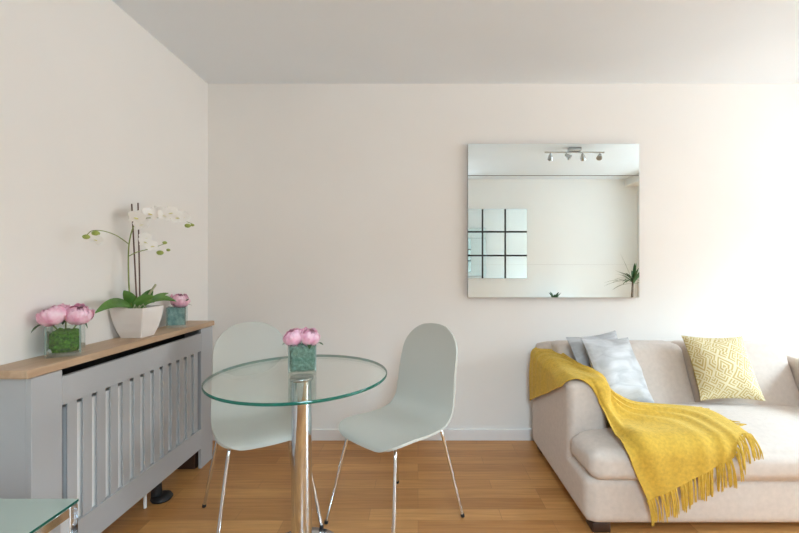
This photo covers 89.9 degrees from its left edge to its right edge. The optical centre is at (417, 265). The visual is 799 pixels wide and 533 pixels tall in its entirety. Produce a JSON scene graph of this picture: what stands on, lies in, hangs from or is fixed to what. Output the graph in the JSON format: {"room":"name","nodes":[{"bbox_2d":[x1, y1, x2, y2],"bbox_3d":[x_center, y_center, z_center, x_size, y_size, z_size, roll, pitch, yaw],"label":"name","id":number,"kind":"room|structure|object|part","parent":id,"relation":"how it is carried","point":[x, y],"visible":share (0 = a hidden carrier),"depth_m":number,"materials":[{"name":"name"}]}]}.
{"room":"dining room","nodes":[
{"label":"dining room","id":0,"kind":"room"},
{"bbox_2d":[0,0,207,364],"bbox_3d":[-1.482,-0.029,1.117,0.120,2.410,3.173,0,0,0],"label":"wall","id":1,"kind":"structure","parent":0,"point":[99,118],"depth_m":1.73,"materials":[{"name":"paint"}]},
{"bbox_2d":[101,441,798,532],"bbox_3d":[0.849,1.226,1.177,4.782,0.100,3.293,0,0,0],"label":"floor","id":2,"kind":"structure","parent":0,"point":[503,486],"depth_m":2.05,"materials":[{"name":"brown wood"}]},
{"bbox_2d":[0,499,78,532],"bbox_3d":[-1.196,0.926,0.949,0.419,0.500,0.427,0,0,0],"label":"side table","id":3,"kind":"object","parent":2,"relation":"on","point":[16,515],"visible":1,"depth_m":1.10,"materials":[{"name":"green glass"}]},
{"bbox_3d":[-1.001,0.699,0.949,0.028,0.028,0.368,0,0,0],"label":"rail","id":4,"kind":"part","parent":3,"relation":"part of","materials":[{"name":"silver metal"}]},
{"bbox_3d":[-1.001,0.930,1.147,0.028,0.490,0.028,0,0,0],"label":"leg","id":5,"kind":"part","parent":3,"relation":"part of","materials":[{"name":"silver metal"}]},
{"bbox_2d":[0,321,213,532],"bbox_3d":[-1.339,0.756,1.878,0.165,0.839,1.184,0,0,0],"label":"radiator cover","id":6,"kind":"object","parent":2,"relation":"on","point":[34,391],"visible":0.95,"depth_m":1.61,"materials":[{"name":"grey wood"}]},
{"bbox_3d":[-1.349,0.771,1.309,0.146,0.809,0.018,0,0,0],"label":"panel","id":7,"kind":"part","parent":6,"relation":"part of","materials":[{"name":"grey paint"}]},
{"bbox_2d":[44,324,84,354],"bbox_3d":[-1.340,0.279,1.520,0.103,0.116,0.103,0,0,-33],"label":"glass vase","id":8,"kind":"object","parent":6,"relation":"on","point":[61,340],"visible":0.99,"depth_m":1.49,"materials":[{"name":"glass"}]},
{"bbox_2d":[31,306,66,332],"bbox_3d":[-1.367,0.203,1.490,0.090,0.110,0.094,0,0,-24],"label":"peony","id":9,"kind":"object","parent":8,"relation":"on","point":[55,315],"visible":0.99,"depth_m":1.46,"materials":[{"name":"pink plant"}]},
{"bbox_2d":[54,303,71,328],"bbox_3d":[-1.370,0.201,1.554,0.079,0.114,0.073,0,0,0],"label":"peony","id":10,"kind":"object","parent":8,"relation":"on","point":[62,304],"visible":0.12,"depth_m":1.54,"materials":[{"name":"pink plant"}]},
{"bbox_2d":[65,303,94,328],"bbox_3d":[-1.313,0.201,1.546,0.091,0.114,0.094,0,0,0],"label":"peony","id":11,"kind":"object","parent":8,"relation":"on","point":[78,314],"visible":0.97,"depth_m":1.53,"materials":[{"name":"pink plant"}]},
{"bbox_3d":[-1.267,0.443,1.866,0.018,0.102,0.904,0,0,0],"label":"rail","id":12,"kind":"part","parent":6,"relation":"part of","materials":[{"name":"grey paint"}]},
{"bbox_2d":[109,305,163,337],"bbox_3d":[-1.338,0.266,1.908,0.158,0.142,0.158,0,0,0],"label":"plant pot","id":13,"kind":"object","parent":6,"relation":"on","point":[133,321],"depth_m":1.85,"materials":[{"name":"white ceramic"}]},
{"bbox_2d":[82,203,193,337],"bbox_3d":[-1.331,0.015,1.854,0.243,0.644,0.541,0,0,18],"label":"potted orchid","id":14,"kind":"object","parent":6,"relation":"on","point":[132,317],"visible":1,"depth_m":1.88,"materials":[{"name":"white ceramic"}]},
{"bbox_3d":[-1.301,-0.107,1.617,0.046,0.042,0.009,0,0,-19],"label":"flower","id":15,"kind":"part","parent":14,"relation":"part of","materials":[{"name":"white plant"}]},
{"bbox_3d":[-1.329,-0.125,1.718,0.006,0.048,0.290,0,0,-8],"label":"flower stem","id":16,"kind":"part","parent":14,"relation":"part of","materials":[{"name":"green plant"}]},
{"bbox_3d":[-1.306,-0.228,1.859,0.071,0.065,0.007,0,0,-23],"label":"flower","id":17,"kind":"part","parent":14,"relation":"part of","materials":[{"name":"white plant"}]},
{"bbox_3d":[-1.294,-0.196,1.865,0.064,0.056,0.017,0,0,-25],"label":"flower","id":18,"kind":"part","parent":14,"relation":"part of","materials":[{"name":"white plant"}]},
{"bbox_3d":[-1.300,-0.141,1.907,0.055,0.046,0.006,0,0,-37],"label":"flower","id":19,"kind":"part","parent":14,"relation":"part of","materials":[{"name":"white plant"}]},
{"bbox_3d":[-1.295,-0.118,1.900,0.006,0.057,0.065,0,0,29],"label":"flower","id":20,"kind":"part","parent":14,"relation":"part of","materials":[{"name":"white plant"}]},
{"bbox_3d":[-1.265,-0.251,1.892,0.069,0.061,0.006,0,0,-40],"label":"flower","id":21,"kind":"part","parent":14,"relation":"part of","materials":[{"name":"white plant"}]},
{"bbox_3d":[-1.276,-0.097,1.911,0.012,0.054,0.060,0,0,34],"label":"flower","id":22,"kind":"part","parent":14,"relation":"part of","materials":[{"name":"white plant"}]},
{"bbox_3d":[-1.251,-0.258,1.916,0.071,0.065,0.011,0,0,-20],"label":"flower","id":23,"kind":"part","parent":14,"relation":"part of","materials":[{"name":"white plant"}]},
{"bbox_3d":[-1.257,-0.010,1.963,0.190,0.456,0.212,0,0,0],"label":"flower stem","id":24,"kind":"part","parent":14,"relation":"part of","materials":[{"name":"white plant"}]},
{"bbox_3d":[-1.223,-0.245,1.929,0.012,0.058,0.064,0,0,35],"label":"flower","id":25,"kind":"part","parent":14,"relation":"part of","materials":[{"name":"white plant"}]},
{"bbox_3d":[-1.209,-0.261,1.944,0.071,0.064,0.013,0,0,-39],"label":"flower","id":26,"kind":"part","parent":14,"relation":"part of","materials":[{"name":"white plant"}]},
{"bbox_3d":[-1.188,-0.242,1.967,0.067,0.059,0.006,0,0,-41],"label":"flower","id":27,"kind":"part","parent":14,"relation":"part of","materials":[{"name":"white plant"}]},
{"bbox_3d":[-1.177,-0.250,2.005,0.061,0.056,0.006,0,0,-32],"label":"flower","id":28,"kind":"part","parent":14,"relation":"part of","materials":[{"name":"white plant"}]},
{"bbox_3d":[-1.267,1.002,1.866,0.018,0.115,0.904,0,0,0],"label":"rail","id":29,"kind":"part","parent":6,"relation":"part of","materials":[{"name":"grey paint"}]},
{"bbox_2d":[166,305,187,327],"bbox_3d":[-1.338,0.281,2.220,0.092,0.112,0.092,0,0,-24],"label":"glass vase","id":30,"kind":"object","parent":6,"relation":"on","point":[177,316],"visible":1,"depth_m":2.19,"materials":[{"name":"teal glass"}]},
{"bbox_2d":[170,294,190,307],"bbox_3d":[-1.327,0.208,2.235,0.110,0.109,0.095,0,0,0],"label":"peony","id":31,"kind":"object","parent":30,"relation":"in","point":[183,300],"visible":0.94,"depth_m":2.21,"materials":[{"name":"pink plant"}]},
{"bbox_3d":[-1.349,0.771,2.437,0.146,0.809,0.018,0,0,0],"label":"panel","id":32,"kind":"part","parent":6,"relation":"part of","materials":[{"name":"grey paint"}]},
{"bbox_2d":[62,356,192,516],"bbox_3d":[-1.329,0.844,1.870,0.174,0.663,0.830,0,0,0],"label":"radiator","id":33,"kind":"object","parent":2,"relation":"on","point":[158,496],"visible":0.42,"depth_m":1.77,"materials":[{"name":"metal"}]},
{"bbox_2d":[202,322,323,532],"bbox_3d":[-0.752,0.737,1.894,0.452,0.881,0.531,0,0,-32],"label":"dining chair","id":34,"kind":"object","parent":2,"relation":"on","point":[235,427],"visible":0.85,"depth_m":2.00,"materials":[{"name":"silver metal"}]},
{"bbox_3d":[-0.940,0.958,1.916,0.230,0.419,0.019,0,0,17],"label":"leg","id":35,"kind":"part","parent":34,"relation":"part of","materials":[{"name":"silver metal"}]},
{"bbox_3d":[-0.783,0.956,1.671,0.019,0.423,0.230,0,0,8],"label":"leg","id":36,"kind":"part","parent":34,"relation":"part of","materials":[{"name":"silver metal"}]},
{"bbox_3d":[-0.693,0.958,2.074,0.019,0.419,0.230,0,0,8],"label":"leg","id":37,"kind":"part","parent":34,"relation":"part of","materials":[{"name":"silver metal"}]},
{"bbox_3d":[-0.536,0.956,1.828,0.230,0.423,0.019,0,0,17],"label":"leg","id":38,"kind":"part","parent":34,"relation":"part of","materials":[{"name":"silver metal"}]},
{"bbox_2d":[201,354,386,532],"bbox_3d":[-0.478,0.806,1.620,0.704,0.740,0.704,0,0,0],"label":"bistro table","id":39,"kind":"object","parent":2,"relation":"on","point":[301,402],"visible":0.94,"depth_m":1.59,"materials":[{"name":"clear glass"}]},
{"bbox_3d":[-0.478,0.442,1.620,0.704,0.012,0.704,0,0,0],"label":"glass","id":40,"kind":"part","parent":39,"relation":"part of","materials":[{"name":"clear glass"}]},
{"bbox_3d":[-0.472,0.454,1.620,0.096,0.012,0.096,0,0,0],"label":"support plate","id":41,"kind":"part","parent":39,"relation":"part of","materials":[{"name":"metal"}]},
{"bbox_2d":[288,343,316,374],"bbox_3d":[-0.472,0.375,1.640,0.108,0.120,0.108,0,0,-13],"label":"glass vase","id":42,"kind":"object","parent":39,"relation":"on","point":[302,358],"visible":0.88,"depth_m":1.60,"materials":[{"name":"teal glass"}]},
{"bbox_2d":[283,328,302,345],"bbox_3d":[-0.508,0.296,1.624,0.085,0.084,0.087,0,0,0],"label":"peony","id":43,"kind":"object","parent":42,"relation":"on","point":[292,337],"visible":0.91,"depth_m":1.60,"materials":[{"name":"pink plant"}]},
{"bbox_2d":[300,327,322,348],"bbox_3d":[-0.439,0.294,1.630,0.083,0.087,0.086,0,0,-29],"label":"peony","id":44,"kind":"object","parent":42,"relation":"on","point":[310,337],"visible":0.98,"depth_m":1.60,"materials":[{"name":"pink plant"}]},
{"bbox_2d":[324,323,464,532],"bbox_3d":[-0.087,0.737,1.869,0.452,0.881,0.531,0,0,42],"label":"dining chair","id":45,"kind":"object","parent":2,"relation":"on","point":[421,407],"visible":1,"depth_m":1.93,"materials":[{"name":"green paint"}]},
{"bbox_3d":[-0.311,0.956,1.840,0.230,0.423,0.019,0,0,-7],"label":"leg","id":46,"kind":"part","parent":45,"relation":"part of","materials":[{"name":"silver metal"}]},
{"bbox_3d":[-0.094,0.956,1.644,0.019,0.423,0.230,0,0,1],"label":"leg","id":47,"kind":"part","parent":45,"relation":"part of","materials":[{"name":"silver metal"}]},
{"bbox_3d":[-0.116,0.958,2.056,0.019,0.419,0.230,0,0,1],"label":"leg","id":48,"kind":"part","parent":45,"relation":"part of","materials":[{"name":"silver metal"}]},
{"bbox_3d":[0.101,0.958,1.860,0.230,0.419,0.019,0,0,-7],"label":"leg","id":49,"kind":"part","parent":45,"relation":"part of","materials":[{"name":"silver metal"}]},
{"bbox_2d":[532,340,798,531],"bbox_3d":[1.565,0.822,2.156,1.661,0.707,0.919,0,0,0],"label":"sofa","id":50,"kind":"object","parent":2,"relation":"on","point":[571,429],"visible":0.66,"depth_m":1.91,"materials":[{"name":"beige fabric"}]},
{"bbox_3d":[0.833,0.777,2.272,0.195,0.489,0.668,0,0,0],"label":"arm","id":51,"kind":"part","parent":50,"relation":"part of","materials":[{"name":"beige fabric"}]},
{"bbox_2d":[566,331,617,367],"bbox_3d":[1.069,0.570,2.313,0.384,0.352,0.182,0,0,-21],"label":"throw pillow","id":52,"kind":"object","parent":50,"relation":"on","point":[576,344],"visible":0.18,"depth_m":2.30,"materials":[{"name":"grey fabric"}]},
{"bbox_2d":[581,337,653,402],"bbox_3d":[1.102,0.578,2.205,0.408,0.366,0.199,0,0,-25],"label":"throw pillow","id":53,"kind":"object","parent":50,"relation":"on","point":[615,359],"visible":0.77,"depth_m":2.16,"materials":[{"name":"grey fabric"}]},
{"bbox_2d":[551,340,694,402],"bbox_3d":[1.212,0.674,2.394,0.753,0.412,0.320,0,0,0],"label":"cushion","id":54,"kind":"object","parent":50,"relation":"on","point":[666,367],"depth_m":2.34,"materials":[{"name":"beige fabric"}]},
{"bbox_2d":[529,347,763,526],"bbox_3d":[1.124,0.807,2.115,0.832,0.579,0.930,0,0,0],"label":"throw blanket","id":55,"kind":"object","parent":50,"relation":"on","point":[668,446],"visible":1,"depth_m":1.72,"materials":[{"name":"yellow fabric"}]},
{"bbox_3d":[1.565,0.730,2.558,1.620,0.492,0.115,0,0,0],"label":"frame","id":56,"kind":"part","parent":50,"relation":"part of","materials":[{"name":"beige fabric"}]},
{"bbox_2d":[571,402,798,480],"bbox_3d":[1.565,0.864,2.033,1.661,0.223,0.674,0,0,0],"label":"seat cushion","id":57,"kind":"object","parent":50,"relation":"on","point":[597,454],"depth_m":1.80,"materials":[{"name":"beige fabric"}]},
{"bbox_2d":[682,335,765,400],"bbox_3d":[1.722,0.573,2.262,0.362,0.335,0.187,0,0,1],"label":"throw pillow","id":58,"kind":"object","parent":50,"relation":"on","point":[722,367],"visible":1,"depth_m":2.21,"materials":[{"name":"yellow fabric"}]},
{"bbox_2d":[671,340,798,406],"bbox_3d":[1.896,0.674,2.394,0.608,0.412,0.320,0,0,0],"label":"cushion","id":59,"kind":"object","parent":50,"relation":"on","point":[776,374],"depth_m":2.32,"materials":[{"name":"beige fabric"}]},
{"bbox_3d":[2.297,0.777,2.272,0.195,0.489,0.668,0,0,0],"label":"arm","id":60,"kind":"part","parent":50,"relation":"part of","materials":[{"name":"beige fabric"}]},
{"bbox_2d":[112,0,798,83],"bbox_3d":[0.849,-1.284,1.177,4.782,0.100,3.293,0,0,0],"label":"ceiling","id":61,"kind":"structure","parent":0,"point":[221,41],"depth_m":2.19,"materials":[{"name":"paint"}]},
{"bbox_2d":[208,84,798,428],"bbox_3d":[0.849,-0.029,2.763,4.782,2.410,0.120,0,0,0],"label":"wall","id":62,"kind":"structure","parent":0,"point":[340,211],"depth_m":2.70,"materials":[{"name":"paint"}]},
{"bbox_2d":[212,429,533,440],"bbox_3d":[0.849,1.138,2.695,4.542,0.076,0.016,0,0,0],"label":"baseboard","id":63,"kind":"structure","parent":62,"relation":"attached to","point":[317,434],"depth_m":2.69,"materials":[{"name":"white paint"}]},
{"bbox_2d":[468,144,638,296],"bbox_3d":[0.907,-0.304,2.687,1.146,1.028,0.031,0,0,0],"label":"wall mirror","id":64,"kind":"object","parent":62,"relation":"attached to","point":[545,220],"visible":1,"depth_m":2.67,"materials":[{"name":"clear glass"}]},
{"bbox_3d":[0.907,-0.712,2.674,1.146,0.212,0.006,0,0,0],"label":"mirror panel","id":65,"kind":"part","parent":64,"relation":"part of","materials":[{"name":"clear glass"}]},
{"bbox_3d":[0.907,-0.306,2.674,1.146,0.593,0.006,0,0,0],"label":"mirror panel","id":66,"kind":"part","parent":64,"relation":"part of","materials":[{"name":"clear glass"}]},
{"bbox_3d":[0.907,0.100,2.674,1.146,0.219,0.006,0,0,0],"label":"mirror panel","id":67,"kind":"part","parent":64,"relation":"part of","materials":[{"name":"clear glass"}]}
]}

